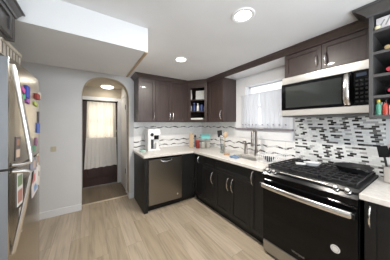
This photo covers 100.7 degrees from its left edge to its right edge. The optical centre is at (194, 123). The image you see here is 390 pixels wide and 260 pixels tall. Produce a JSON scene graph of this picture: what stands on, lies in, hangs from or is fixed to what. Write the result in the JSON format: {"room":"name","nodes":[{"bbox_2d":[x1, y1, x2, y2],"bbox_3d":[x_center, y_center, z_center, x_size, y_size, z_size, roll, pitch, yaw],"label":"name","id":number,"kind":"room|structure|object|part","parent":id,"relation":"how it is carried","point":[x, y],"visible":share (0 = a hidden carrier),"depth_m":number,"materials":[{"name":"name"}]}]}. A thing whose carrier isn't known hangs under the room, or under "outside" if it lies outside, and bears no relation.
{"room":"kitchen","nodes":[
{"label":"kitchen","id":0,"kind":"room"},
{"bbox_2d":[8,0,147,75],"bbox_3d":[-1.350,-0.773,1.453,1.577,0.219,0.929,0,0,-33],"label":"soffit","id":1,"kind":"structure","parent":0,"point":[60,33],"depth_m":1.34,"materials":[{"name":"paint"}]},
{"bbox_2d":[126,52,147,76],"bbox_3d":[-0.704,-0.659,1.882,0.024,0.008,0.920,0,0,-33],"label":"trim","id":2,"kind":"structure","parent":1,"relation":"attached to","point":[145,53],"depth_m":1.75,"materials":[{"name":"beige wood"}]},
{"bbox_2d":[20,61,173,212],"bbox_3d":[-1.270,0.264,3.137,3.557,2.295,0.160,0,0,-33],"label":"wall","id":3,"kind":"structure","parent":0,"point":[60,88],"depth_m":2.52,"materials":[{"name":"paint"}]},
{"bbox_2d":[39,204,80,219],"bbox_3d":[-2.284,1.359,2.368,1.016,0.105,0.016,0,0,-33],"label":"baseboard","id":4,"kind":"structure","parent":3,"relation":"attached to","point":[61,211],"depth_m":2.49,"materials":[{"name":"white wood"}]},
{"bbox_2d":[81,77,128,202],"bbox_3d":[-1.599,0.243,2.921,0.736,2.115,0.156,0,0,-33],"label":"trim","id":5,"kind":"structure","parent":3,"relation":"attached to","point":[96,78],"depth_m":3.05,"materials":[{"name":"paint"}]},
{"bbox_2d":[82,195,127,205],"bbox_3d":[-1.640,1.405,2.984,0.736,0.012,0.040,0,0,-33],"label":"trim","id":6,"kind":"structure","parent":3,"relation":"attached to","point":[123,195],"depth_m":2.96,"materials":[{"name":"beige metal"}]},
{"bbox_2d":[134,77,155,121],"bbox_3d":[-0.937,-0.459,3.027,0.310,0.841,0.371,0,0,-33],"label":"upper cabinet","id":7,"kind":"object","parent":3,"relation":"attached to","point":[144,89],"visible":0.94,"depth_m":2.92,"materials":[{"name":"brown wood"}]},
{"bbox_2d":[134,122,200,149],"bbox_3d":[-0.507,0.230,3.537,1.600,0.531,0.008,0,0,-33],"label":"wall tile","id":8,"kind":"structure","parent":3,"relation":"attached to","point":[172,133],"depth_m":3.50,"materials":[{"name":"tile"}]},
{"bbox_2d":[156,80,184,121],"bbox_3d":[-0.547,-0.459,3.283,0.620,0.841,0.371,0,0,-33],"label":"upper cabinet","id":9,"kind":"object","parent":3,"relation":"attached to","point":[170,97],"visible":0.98,"depth_m":3.15,"materials":[{"name":"brown wood"}]},
{"bbox_3d":[-0.603,-0.426,3.085,0.307,0.766,0.020,0,0,-33],"label":"door","id":10,"kind":"part","parent":9,"relation":"part of","materials":[{"name":"brown wood"}]},
{"bbox_3d":[-0.343,-0.426,3.255,0.307,0.766,0.020,0,0,-33],"label":"door","id":11,"kind":"part","parent":9,"relation":"part of","materials":[{"name":"brown wood"}]},
{"bbox_2d":[82,86,120,181],"bbox_3d":[-2.360,0.291,3.630,1.275,2.240,0.100,0,0,-33],"label":"wall","id":12,"kind":"structure","parent":0,"point":[88,91],"depth_m":3.75,"materials":[{"name":"paint"}]},
{"bbox_2d":[82,100,116,187],"bbox_3d":[-2.171,0.435,3.718,0.695,1.931,0.090,0,0,-33],"label":"door","id":13,"kind":"structure","parent":12,"relation":"in","point":[107,174],"depth_m":3.64,"materials":[{"name":"brown wood"}]},
{"bbox_2d":[82,96,120,182],"bbox_3d":[-2.155,0.401,3.693,0.853,2.020,0.020,0,0,-33],"label":"trim","id":14,"kind":"structure","parent":12,"relation":"attached to","point":[83,97],"depth_m":3.89,"materials":[{"name":"white wood"}]},
{"bbox_2d":[86,80,122,89],"bbox_3d":[-2.100,-0.859,3.276,1.320,0.060,0.978,0,0,-33],"label":"ceiling","id":15,"kind":"structure","parent":0,"point":[95,83],"depth_m":3.40,"materials":[{"name":"paint"}]},
{"bbox_2d":[100,85,113,88],"bbox_3d":[-1.925,-0.802,3.545,0.260,0.053,0.260,0,0,-33],"label":"flush light","id":16,"kind":"object","parent":15,"relation":"attached to","point":[102,86],"visible":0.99,"depth_m":3.47,"materials":[{"name":"white glass"}]},
{"bbox_2d":[39,182,277,259],"bbox_3d":[-0.317,1.441,1.574,3.437,0.060,5.780,0,0,-33],"label":"floor","id":17,"kind":"structure","parent":0,"point":[118,228],"depth_m":2.08,"materials":[{"name":"wood"}]},
{"bbox_2d":[0,55,38,259],"bbox_3d":[-1.510,0.496,1.061,0.788,1.829,0.692,0,0,-33],"label":"refrigerator","id":18,"kind":"object","parent":17,"relation":"on","point":[18,118],"visible":0.99,"depth_m":0.98,"materials":[{"name":"grey metal"}]},
{"bbox_2d":[0,37,21,63],"bbox_3d":[-1.303,-0.457,0.984,0.272,0.104,0.332,0,0,-33],"label":"storage basket","id":19,"kind":"object","parent":18,"relation":"on","point":[6,49],"visible":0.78,"depth_m":1.02,"materials":[{"name":"beige wicker"}]},
{"bbox_2d":[15,137,20,160],"bbox_3d":[-1.124,0.156,1.027,0.003,0.153,0.077,0,0,-30],"label":"print","id":20,"kind":"object","parent":18,"relation":"attached to","point":[17,139],"visible":1,"depth_m":1.02,"materials":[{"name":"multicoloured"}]},
{"bbox_3d":[-1.282,-0.065,1.212,0.064,0.648,0.690,0,0,-33],"label":"freezer door","id":21,"kind":"part","parent":18,"relation":"part of","materials":[{"name":"silver metal"}]},
{"bbox_2d":[17,173,22,206],"bbox_3d":[-1.139,0.416,1.052,0.003,0.220,0.090,0,0,-31],"label":"print","id":22,"kind":"object","parent":18,"relation":"attached to","point":[19,175],"visible":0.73,"depth_m":1.04,"materials":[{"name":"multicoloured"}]},
{"bbox_3d":[-1.282,0.812,1.212,0.064,1.078,0.690,0,0,-33],"label":"fridge door","id":23,"kind":"part","parent":18,"relation":"part of","materials":[{"name":"silver metal"}]},
{"bbox_3d":[-1.053,0.523,0.987,0.104,0.501,0.025,0,0,-33],"label":"handle","id":24,"kind":"part","parent":18,"relation":"part of","materials":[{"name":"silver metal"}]},
{"bbox_3d":[-1.053,-0.049,0.987,0.105,0.614,0.025,0,0,-33],"label":"handle","id":25,"kind":"part","parent":18,"relation":"part of","materials":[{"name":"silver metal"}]},
{"bbox_2d":[25,85,29,98],"bbox_3d":[-1.206,-0.229,1.165,0.010,0.091,0.078,0,0,-33],"label":"magnet","id":26,"kind":"object","parent":18,"relation":"attached to","point":[27,88],"visible":0.96,"depth_m":1.15,"materials":[{"name":"blue plastic"}]},
{"bbox_2d":[30,157,36,169],"bbox_3d":[-1.299,0.326,1.300,0.003,0.116,0.179,0,0,-33],"label":"print","id":27,"kind":"object","parent":18,"relation":"attached to","point":[33,164],"visible":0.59,"depth_m":1.30,"materials":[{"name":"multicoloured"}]},
{"bbox_2d":[31,167,37,197],"bbox_3d":[-1.316,0.476,1.325,0.003,0.217,0.199,0,0,-34],"label":"print","id":28,"kind":"object","parent":18,"relation":"attached to","point":[34,187],"visible":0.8,"depth_m":1.32,"materials":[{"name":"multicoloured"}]},
{"bbox_2d":[35,93,39,99],"bbox_3d":[-1.354,-0.234,1.391,0.014,0.045,0.120,0,0,-35],"label":"magnet","id":29,"kind":"object","parent":18,"relation":"attached to","point":[37,96],"visible":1,"depth_m":1.35,"materials":[{"name":"red plastic"}]},
{"bbox_2d":[36,164,39,184],"bbox_3d":[-1.393,0.451,1.437,0.005,0.204,0.180,0,0,-37],"label":"print","id":30,"kind":"object","parent":18,"relation":"attached to","point":[38,165],"visible":1,"depth_m":1.43,"materials":[{"name":"white paper"}]},
{"bbox_2d":[36,123,39,132],"bbox_3d":[-1.379,0.036,1.422,0.010,0.093,0.093,0,0,-36],"label":"magnet","id":31,"kind":"object","parent":18,"relation":"attached to","point":[38,124],"visible":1,"depth_m":1.40,"materials":[{"name":"blue plastic"}]},
{"bbox_2d":[134,153,147,213],"bbox_3d":[-0.951,0.974,2.821,0.060,0.874,0.682,0,0,-33],"label":"end panel","id":32,"kind":"object","parent":17,"relation":"on","point":[140,164],"visible":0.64,"depth_m":2.66,"materials":[{"name":"black wood"}]},
{"bbox_2d":[148,154,181,210],"bbox_3d":[-0.637,0.977,2.950,0.596,0.868,0.644,0,0,-33],"label":"dishwasher","id":33,"kind":"object","parent":17,"relation":"on","point":[165,172],"visible":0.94,"depth_m":2.70,"materials":[{"name":"silver metal"}]},
{"bbox_3d":[-0.522,1.366,2.774,0.582,0.090,0.015,0,0,-33],"label":"toe panel","id":34,"kind":"part","parent":33,"relation":"part of","materials":[{"name":"black metal"}]},
{"bbox_2d":[180,153,194,200],"bbox_3d":[-0.283,0.974,3.258,0.324,0.874,0.680,0,0,-33],"label":"filler panel","id":35,"kind":"object","parent":17,"relation":"on","point":[187,159],"visible":0.47,"depth_m":2.96,"materials":[{"name":"black wood"}]},
{"bbox_2d":[194,153,205,203],"bbox_3d":[0.320,0.974,3.073,0.700,0.874,0.281,0,0,-33],"label":"base cabinet","id":36,"kind":"object","parent":17,"relation":"on","point":[198,159],"visible":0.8,"depth_m":2.92,"materials":[{"name":"black wood"}]},
{"bbox_3d":[0.069,0.924,2.909,0.020,0.760,0.278,0,0,-33],"label":"door","id":37,"kind":"part","parent":36,"relation":"part of","materials":[{"name":"black wood"}]},
{"bbox_2d":[203,156,217,211],"bbox_3d":[0.480,0.974,2.829,0.700,0.874,0.302,0,0,-33],"label":"base cabinet","id":38,"kind":"object","parent":17,"relation":"on","point":[208,163],"visible":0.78,"depth_m":2.65,"materials":[{"name":"black wood"}]},
{"bbox_3d":[0.229,0.627,2.664,0.020,0.165,0.299,0,0,-33],"label":"drawer","id":39,"kind":"part","parent":38,"relation":"part of","materials":[{"name":"black wood"}]},
{"bbox_3d":[0.229,1.010,2.664,0.020,0.589,0.299,0,0,-33],"label":"door","id":40,"kind":"part","parent":38,"relation":"part of","materials":[{"name":"black wood"}]},
{"bbox_2d":[215,159,253,236],"bbox_3d":[0.747,0.974,2.422,0.700,0.874,0.668,0,0,-33],"label":"base cabinet","id":41,"kind":"object","parent":17,"relation":"on","point":[232,181],"visible":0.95,"depth_m":2.21,"materials":[{"name":"black wood"}]},
{"bbox_2d":[133,144,285,171],"bbox_3d":[0.073,0.515,2.631,1.608,0.039,2.143,0,0,-33],"label":"countertop","id":42,"kind":"structure","parent":41,"relation":"on","point":[213,152],"depth_m":2.71,"materials":[{"name":"stone"}]},
{"bbox_2d":[145,129,160,150],"bbox_3d":[-0.800,0.296,3.062,0.235,0.400,0.270,0,0,-28],"label":"coffee maker","id":43,"kind":"object","parent":42,"relation":"on","point":[151,135],"visible":0.97,"depth_m":2.94,"materials":[{"name":"white plastic"}]},
{"bbox_2d":[155,142,160,148],"bbox_3d":[-0.704,0.406,3.040,0.076,0.110,0.093,0,0,28],"label":"coffee mug","id":44,"kind":"object","parent":43,"relation":"on","point":[157,146],"visible":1,"depth_m":3.01,"materials":[{"name":"white ceramic"}]},
{"bbox_2d":[189,133,193,147],"bbox_3d":[-0.076,0.341,3.381,0.096,0.310,0.045,0,0,0],"label":"cutting board","id":45,"kind":"object","parent":42,"relation":"on","point":[191,135],"visible":1,"depth_m":3.37,"materials":[{"name":"beige wood"}]},
{"bbox_2d":[196,140,199,147],"bbox_3d":[0.057,0.410,3.308,0.082,0.172,0.082,0,0,-33],"label":"spice jar","id":46,"kind":"object","parent":42,"relation":"on","point":[197,141],"visible":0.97,"depth_m":3.27,"materials":[{"name":"red"}]},
{"bbox_2d":[200,139,205,147],"bbox_3d":[0.159,0.401,3.322,0.090,0.190,0.090,0,0,-33],"label":"storage jar","id":47,"kind":"object","parent":42,"relation":"on","point":[202,143],"visible":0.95,"depth_m":3.29,"materials":[{"name":"grey"}]},
{"bbox_2d":[205,139,209,147],"bbox_3d":[0.264,0.401,3.354,0.090,0.190,0.090,0,0,-33],"label":"storage jar","id":48,"kind":"object","parent":42,"relation":"on","point":[207,144],"visible":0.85,"depth_m":3.33,"materials":[{"name":"grey"}]},
{"bbox_2d":[200,134,210,138],"bbox_3d":[0.213,0.263,3.341,0.200,0.085,0.110,0,0,-17],"label":"food container","id":49,"kind":"object","parent":48,"relation":"on","point":[204,136],"visible":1,"depth_m":3.30,"materials":[{"name":"teal plastic"}]},
{"bbox_2d":[229,154,238,158],"bbox_3d":[0.578,0.472,2.374,0.101,0.048,0.147,0,0,-33],"label":"cloth","id":50,"kind":"object","parent":42,"relation":"on","point":[234,156],"visible":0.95,"depth_m":2.34,"materials":[{"name":"blue fabric"}]},
{"bbox_2d":[243,141,247,153],"bbox_3d":[0.833,0.388,2.693,0.101,0.216,0.057,0,0,-33],"label":"soap dispenser","id":51,"kind":"object","parent":42,"relation":"on","point":[245,144],"visible":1,"depth_m":2.68,"materials":[{"name":"silver metal"}]},
{"bbox_2d":[239,156,259,160],"bbox_3d":[0.795,0.628,2.435,0.312,0.186,0.492,0,0,-33],"label":"sink","id":52,"kind":"object","parent":42,"relation":"in","point":[243,157],"visible":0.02,"depth_m":2.60,"materials":[{"name":"white metal"}]},
{"bbox_2d":[251,130,260,155],"bbox_3d":[0.945,0.292,2.502,0.148,0.408,0.125,0,0,-33],"label":"kitchen faucet","id":53,"kind":"object","parent":42,"relation":"on","point":[256,151],"visible":0.99,"depth_m":2.53,"materials":[{"name":"silver metal"}]},
{"bbox_3d":[0.924,0.247,2.525,0.131,0.318,0.036,0,0,-33],"label":"spout","id":54,"kind":"part","parent":53,"relation":"part of","materials":[{"name":"silver metal"}]},
{"bbox_2d":[257,151,286,163],"bbox_3d":[1.004,0.440,2.115,0.328,0.113,0.222,0,0,-33],"label":"dish rack","id":55,"kind":"object","parent":42,"relation":"on","point":[260,154],"visible":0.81,"depth_m":2.07,"materials":[{"name":"white metal"}]},
{"bbox_3d":[0.471,0.421,2.755,0.094,0.150,0.093,0,0,-33],"label":"jar","id":56,"kind":"object","parent":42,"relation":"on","visible":0},
{"bbox_2d":[217,130,221,151],"bbox_3d":[0.427,0.296,2.777,0.095,0.378,0.011,0,0,27],"label":"spatula","id":57,"kind":"object","parent":56,"relation":"in","point":[219,132],"visible":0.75,"depth_m":2.77,"materials":[{"name":"black plastic"}]},
{"bbox_3d":[0.404,1.010,2.397,0.020,0.589,0.331,0,0,-33],"label":"door","id":58,"kind":"part","parent":41,"relation":"part of","materials":[{"name":"black wood"}]},
{"bbox_3d":[0.588,1.010,2.118,0.020,0.589,0.331,0,0,-33],"label":"door","id":59,"kind":"part","parent":41,"relation":"part of","materials":[{"name":"black wood"}]},
{"bbox_2d":[250,169,263,242],"bbox_3d":[0.983,0.974,2.062,0.700,0.874,0.192,0,0,-33],"label":"base cabinet","id":60,"kind":"object","parent":17,"relation":"on","point":[256,192],"visible":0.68,"depth_m":1.91,"materials":[{"name":"black wood"}]},
{"bbox_2d":[260,158,378,259],"bbox_3d":[1.209,0.931,1.635,0.774,0.960,0.757,0,0,-33],"label":"range","id":61,"kind":"object","parent":17,"relation":"on","point":[310,212],"visible":0.93,"depth_m":1.43,"materials":[{"name":"black metal"}]},
{"bbox_3d":[0.973,1.321,1.481,0.041,0.120,0.749,0,0,-33],"label":"drawer","id":62,"kind":"part","parent":61,"relation":"part of","materials":[{"name":"silver metal"}]},
{"bbox_3d":[0.904,0.654,1.435,0.045,0.050,0.713,0,0,-33],"label":"handle","id":63,"kind":"part","parent":61,"relation":"part of","materials":[{"name":"silver metal"}]},
{"bbox_2d":[295,161,320,165],"bbox_3d":[1.241,0.433,1.771,0.236,0.034,0.102,0,0,22],"label":"spoon rest","id":64,"kind":"object","parent":61,"relation":"on","point":[309,163],"visible":1,"depth_m":1.76,"materials":[{"name":"white ceramic"}]},
{"bbox_2d":[304,161,320,165],"bbox_3d":[1.275,0.433,1.757,0.162,0.034,0.102,0,0,22],"label":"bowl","id":65,"kind":"object","parent":64,"relation":"on","point":[310,163],"depth_m":1.74,"materials":[{"name":"white ceramic"}]},
{"bbox_3d":[0.973,0.925,1.481,0.041,0.659,0.751,0,0,-33],"label":"oven door","id":66,"kind":"part","parent":61,"relation":"part of","materials":[{"name":"black glass"}]},
{"bbox_3d":[0.973,0.549,1.481,0.041,0.087,0.753,0,0,-33],"label":"control panel","id":67,"kind":"part","parent":61,"relation":"part of","materials":[{"name":"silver metal"}]},
{"bbox_2d":[270,163,378,190],"bbox_3d":[1.267,0.494,1.674,0.635,0.021,0.757,0,0,-33],"label":"cooktop","id":68,"kind":"object","parent":61,"relation":"in","point":[365,183],"depth_m":1.46,"materials":[{"name":"black metal"}]},
{"bbox_3d":[1.108,0.503,1.274,0.047,0.046,0.042,0,0,-33],"label":"knob","id":69,"kind":"part","parent":61,"relation":"part of","materials":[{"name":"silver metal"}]},
{"bbox_3d":[1.146,0.503,1.216,0.047,0.046,0.042,0,0,-33],"label":"knob","id":70,"kind":"part","parent":61,"relation":"part of","materials":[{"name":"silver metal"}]},
{"bbox_3d":[1.127,0.654,1.151,0.062,0.044,0.028,0,0,-33],"label":"handle mount","id":71,"kind":"part","parent":61,"relation":"part of","materials":[{"name":"silver metal"}]},
{"bbox_2d":[334,162,373,173],"bbox_3d":[1.497,0.416,1.504,0.280,0.069,0.415,0,0,27],"label":"frying pan","id":72,"kind":"object","parent":61,"relation":"on","point":[344,166],"visible":1,"depth_m":1.56,"materials":[{"name":"black metal"}]},
{"bbox_2d":[364,200,389,259],"bbox_3d":[1.590,0.974,1.136,0.700,0.874,0.450,0,0,-33],"label":"base cabinet","id":73,"kind":"object","parent":17,"relation":"on","point":[376,216],"visible":0.87,"depth_m":1.11,"materials":[{"name":"black wood"}]},
{"bbox_3d":[1.210,0.651,1.120,0.046,0.158,0.017,0,0,-33],"label":"handle","id":74,"kind":"part","parent":73,"relation":"part of","materials":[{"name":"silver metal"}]},
{"bbox_2d":[359,176,389,206],"bbox_3d":[1.589,0.515,1.145,0.698,0.039,0.472,0,0,-33],"label":"countertop","id":75,"kind":"structure","parent":73,"relation":"on","point":[378,191],"depth_m":1.15,"materials":[{"name":"stone"}]},
{"bbox_2d":[384,165,389,182],"bbox_3d":[1.680,0.428,1.359,0.110,0.135,0.110,0,0,-33],"label":"utensil crock","id":76,"kind":"object","parent":75,"relation":"on","point":[386,169],"visible":0.86,"depth_m":1.36,"materials":[{"name":"white ceramic"}]},
{"bbox_2d":[377,146,389,166],"bbox_3d":[1.644,0.338,1.408,0.015,0.302,0.086,0,0,-38],"label":"spatula","id":77,"kind":"object","parent":76,"relation":"in","point":[383,151],"visible":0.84,"depth_m":1.40,"materials":[{"name":"black plastic"}]},
{"bbox_2d":[24,0,375,80],"bbox_3d":[-0.048,-0.924,1.164,3.437,0.080,4.800,0,0,-33],"label":"ceiling","id":78,"kind":"structure","parent":0,"point":[204,32],"depth_m":1.47,"materials":[{"name":"paint"}]},
{"bbox_2d":[174,57,187,62],"bbox_3d":[-0.192,-0.879,2.218,0.188,0.009,0.188,0,0,-33],"label":"recessed light","id":79,"kind":"object","parent":78,"relation":"in","point":[177,59],"visible":1,"depth_m":2.21,"materials":[{"name":"white plastic"}]},
{"bbox_2d":[231,7,254,22],"bbox_3d":[0.392,-0.879,1.318,0.188,0.009,0.188,0,0,-33],"label":"recessed light","id":80,"kind":"object","parent":78,"relation":"in","point":[245,14],"visible":1,"depth_m":1.31,"materials":[{"name":"white plastic"}]},
{"bbox_2d":[225,57,284,79],"bbox_3d":[0.935,-0.854,2.499,0.327,0.058,1.063,0,0,-33],"label":"ceiling","id":81,"kind":"structure","parent":0,"point":[279,62],"depth_m":2.45,"materials":[{"name":"white paint"}]},
{"bbox_2d":[214,116,389,176],"bbox_3d":[1.479,0.264,2.070,0.129,2.295,4.640,0,0,-33],"label":"wall","id":82,"kind":"structure","parent":0,"point":[330,140],"depth_m":1.76,"materials":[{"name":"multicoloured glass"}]},
{"bbox_2d":[184,83,207,121],"bbox_3d":[0.074,-0.459,3.499,0.650,0.841,0.684,0,0,-33],"label":"upper cabinet","id":83,"kind":"object","parent":82,"relation":"attached to","point":[189,114],"visible":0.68,"depth_m":3.35,"materials":[{"name":"brown wood"}]},
{"bbox_3d":[0.071,-0.495,3.508,0.624,0.018,0.645,0,0,-33],"label":"shelf","id":84,"kind":"part","parent":83,"relation":"part of","materials":[{"name":"brown wood"}]},
{"bbox_3d":[0.071,-0.255,3.508,0.624,0.018,0.645,0,0,-33],"label":"shelf","id":85,"kind":"part","parent":83,"relation":"part of","materials":[{"name":"brown wood"}]},
{"bbox_2d":[196,90,203,98],"bbox_3d":[0.117,-0.605,3.418,0.210,0.200,0.031,0,0,20],"label":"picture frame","id":86,"kind":"object","parent":83,"relation":"on","point":[199,94],"visible":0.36,"depth_m":3.41,"materials":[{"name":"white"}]},
{"bbox_2d":[208,77,235,121],"bbox_3d":[0.498,-0.459,3.110,0.371,0.841,0.430,0,0,-33],"label":"upper cabinet","id":87,"kind":"object","parent":82,"relation":"attached to","point":[221,92],"visible":0.98,"depth_m":2.97,"materials":[{"name":"brown wood"}]},
{"bbox_3d":[0.385,-0.426,3.036,0.020,0.766,0.427,0,0,-33],"label":"door","id":88,"kind":"part","parent":87,"relation":"part of","materials":[{"name":"brown wood"}]},
{"bbox_2d":[201,122,294,159],"bbox_3d":[0.754,0.230,3.068,0.008,0.531,2.157,0,0,-33],"label":"wall tile","id":89,"kind":"structure","parent":82,"relation":"attached to","point":[232,142],"depth_m":3.00,"materials":[{"name":"tile"}]},
{"bbox_2d":[131,20,368,84],"bbox_3d":[0.340,-0.848,2.559,3.203,0.070,1.056,0,0,30],"label":"trim","id":90,"kind":"structure","parent":82,"relation":"attached to","point":[356,26],"depth_m":1.97,"materials":[{"name":"brown wood"}]},
{"bbox_2d":[235,65,293,141],"bbox_3d":[1.085,-0.290,2.625,0.170,1.066,1.010,0,0,-33],"label":"window","id":91,"kind":"structure","parent":82,"relation":"in","point":[244,86],"depth_m":2.60,"materials":[{"name":"white paint"}]},
{"bbox_3d":[1.040,0.086,2.589,0.055,0.022,1.000,0,0,-33],"label":"sill","id":92,"kind":"part","parent":91,"relation":"part of","materials":[{"name":"stone"}]},
{"bbox_3d":[1.144,-0.308,2.616,0.058,0.683,0.644,0,0,-33],"label":"sash","id":93,"kind":"part","parent":91,"relation":"part of","materials":[{"name":"white"}]},
{"bbox_3d":[1.061,-0.494,2.552,0.020,0.016,0.875,0,0,-33],"label":"curtain rod","id":94,"kind":"object","parent":91,"relation":"attached to","visible":0},
{"bbox_2d":[241,93,258,127],"bbox_3d":[0.926,-0.217,2.742,0.024,0.567,0.360,0,0,-33],"label":"cafe curtain","id":95,"kind":"object","parent":94,"relation":"hanging from","point":[249,103],"visible":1,"depth_m":2.73,"materials":[{"name":"white fabric"}]},
{"bbox_2d":[259,89,289,128],"bbox_3d":[1.155,-0.217,2.393,0.020,0.567,0.465,0,0,-33],"label":"cafe curtain","id":96,"kind":"object","parent":94,"relation":"hanging from","point":[270,101],"visible":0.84,"depth_m":2.40,"materials":[{"name":"white fabric"}]},
{"bbox_2d":[285,28,368,77],"bbox_3d":[1.405,-0.713,1.728,0.371,0.333,0.734,0,0,-33],"label":"upper cabinet","id":97,"kind":"object","parent":82,"relation":"attached to","point":[354,47],"visible":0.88,"depth_m":1.59,"materials":[{"name":"brown wood"}]},
{"bbox_3d":[1.192,-0.680,1.806,0.020,0.259,0.369,0,0,-33],"label":"door","id":98,"kind":"part","parent":97,"relation":"part of","materials":[{"name":"brown wood"}]},
{"bbox_2d":[282,59,368,117],"bbox_3d":[1.375,-0.312,1.721,0.424,0.462,0.742,0,0,-33],"label":"microwave","id":99,"kind":"object","parent":97,"relation":"attached to","point":[342,90],"visible":0.89,"depth_m":1.56,"materials":[{"name":"silver metal"}]},
{"bbox_3d":[1.228,-0.310,1.693,0.040,0.298,0.628,0,0,-33],"label":"door","id":100,"kind":"part","parent":99,"relation":"part of","materials":[{"name":"black glass"}]},
{"bbox_3d":[1.263,-0.502,1.648,0.030,0.082,0.742,0,0,-33],"label":"panel","id":101,"kind":"part","parent":99,"relation":"part of","materials":[{"name":"silver metal"}]},
{"bbox_3d":[1.261,-0.126,1.646,0.036,0.066,0.742,0,0,-33],"label":"panel","id":102,"kind":"part","parent":99,"relation":"part of","materials":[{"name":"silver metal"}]},
{"bbox_3d":[1.345,-0.310,1.435,0.061,0.288,0.046,0,0,-33],"label":"handle","id":103,"kind":"part","parent":99,"relation":"part of","materials":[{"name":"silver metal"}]},
{"bbox_3d":[1.434,-0.310,1.382,0.036,0.298,0.111,0,0,-33],"label":"control panel","id":104,"kind":"part","parent":99,"relation":"part of","materials":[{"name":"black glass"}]},
{"bbox_3d":[1.393,-0.680,1.499,0.020,0.259,0.359,0,0,-33],"label":"door","id":105,"kind":"part","parent":97,"relation":"part of","materials":[{"name":"brown wood"}]},
{"bbox_2d":[352,0,389,118],"bbox_3d":[1.605,-0.462,1.211,0.598,0.834,0.498,0,0,-33],"label":"open shelf unit","id":106,"kind":"object","parent":82,"relation":"attached to","point":[379,57],"visible":0.9,"depth_m":1.23,"materials":[{"name":"grey wood"}]},
{"bbox_3d":[1.513,-0.844,1.151,0.378,0.070,0.498,0,0,-33],"label":"crown","id":107,"kind":"part","parent":106,"relation":"part of","materials":[{"name":"grey wood"}]},
{"bbox_2d":[375,99,381,114],"bbox_3d":[1.391,-0.126,1.226,0.034,0.118,0.034,0,0,-33],"label":"bottle","id":108,"kind":"object","parent":106,"relation":"on","point":[378,107],"visible":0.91,"depth_m":1.22,"materials":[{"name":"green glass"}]},
{"bbox_3d":[1.656,-0.691,1.198,0.506,0.020,0.376,0,0,-33],"label":"shelf","id":109,"kind":"part","parent":106,"relation":"part of","materials":[{"name":"grey wood"}]},
{"bbox_3d":[1.656,-0.529,1.198,0.506,0.020,0.376,0,0,-33],"label":"shelf","id":110,"kind":"part","parent":106,"relation":"part of","materials":[{"name":"grey wood"}]},
{"bbox_3d":[1.656,-0.360,1.198,0.506,0.020,0.376,0,0,-33],"label":"shelf","id":111,"kind":"part","parent":106,"relation":"part of","materials":[{"name":"grey wood"}]},
{"bbox_3d":[1.656,-0.202,1.198,0.506,0.020,0.376,0,0,-33],"label":"shelf","id":112,"kind":"part","parent":106,"relation":"part of","materials":[{"name":"grey wood"}]},
{"bbox_2d":[376,15,389,27],"bbox_3d":[1.458,-0.751,1.195,0.081,0.098,0.150,0,0,-33],"label":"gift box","id":113,"kind":"object","parent":106,"relation":"on","point":[384,21],"visible":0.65,"depth_m":1.20,"materials":[{"name":"white"}]},
{"bbox_2d":[382,100,388,114],"bbox_3d":[1.413,-0.123,1.200,0.030,0.112,0.030,0,0,-33],"label":"bottle","id":114,"kind":"object","parent":106,"relation":"on","point":[385,108],"visible":1,"depth_m":1.19,"materials":[{"name":"red plastic"}]},
{"bbox_3d":[-1.544,0.291,3.640,0.100,2.240,0.978,0,0,-33],"label":"wall","id":115,"kind":"structure","parent":0,"visible":0},
{"bbox_2d":[122,97,125,189],"bbox_3d":[-1.585,0.411,3.588,0.025,1.980,0.540,0,0,-33],"label":"door","id":116,"kind":"structure","parent":115,"relation":"in","point":[124,98],"depth_m":3.51,"materials":[{"name":"white wood"}]},
{"bbox_2d":[121,93,126,192],"bbox_3d":[-1.580,0.381,3.586,0.018,2.060,0.670,0,0,-33],"label":"trim","id":117,"kind":"structure","parent":115,"relation":"attached to","point":[124,95],"depth_m":3.37,"materials":[{"name":"white wood"}]},
{"bbox_3d":[-1.527,0.264,0.195,0.100,2.295,4.800,0,0,-33],"label":"wall","id":118,"kind":"structure","parent":0,"visible":0},
{"bbox_2d":[0,0,24,41],"bbox_3d":[-1.161,-0.593,0.480,0.736,0.198,0.836,0,0,-33],"label":"upper cabinet","id":119,"kind":"object","parent":118,"relation":"attached to","point":[10,10],"visible":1,"depth_m":0.91,"materials":[{"name":"grey wood"}]},
{"bbox_3d":[-0.975,-0.571,0.784,0.020,0.143,0.377,0,0,-33],"label":"door","id":120,"kind":"part","parent":119,"relation":"part of","materials":[{"name":"grey wood"}]},
{"bbox_3d":[-1.144,-0.665,0.491,0.696,0.053,0.836,0,0,-33],"label":"crown","id":121,"kind":"part","parent":119,"relation":"part of","materials":[{"name":"grey wood"}]},
{"bbox_3d":[-2.145,-0.514,3.690,0.702,0.052,0.075,0,0,-33],"label":"curtain rod","id":122,"kind":"object","parent":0,"visible":0},
{"bbox_2d":[84,101,116,169],"bbox_3d":[-2.129,0.250,3.675,0.650,1.488,0.020,0,0,-33],"label":"door curtain","id":123,"kind":"object","parent":122,"relation":"hanging from","point":[100,148],"visible":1,"depth_m":3.66,"materials":[{"name":"white fabric"}]},
{"bbox_3d":[-2.124,-0.091,3.678,0.592,0.805,0.020,0,0,-33],"label":"sheer panel","id":124,"kind":"part","parent":123,"relation":"part of","materials":[{"name":"white fabric"}]}
]}

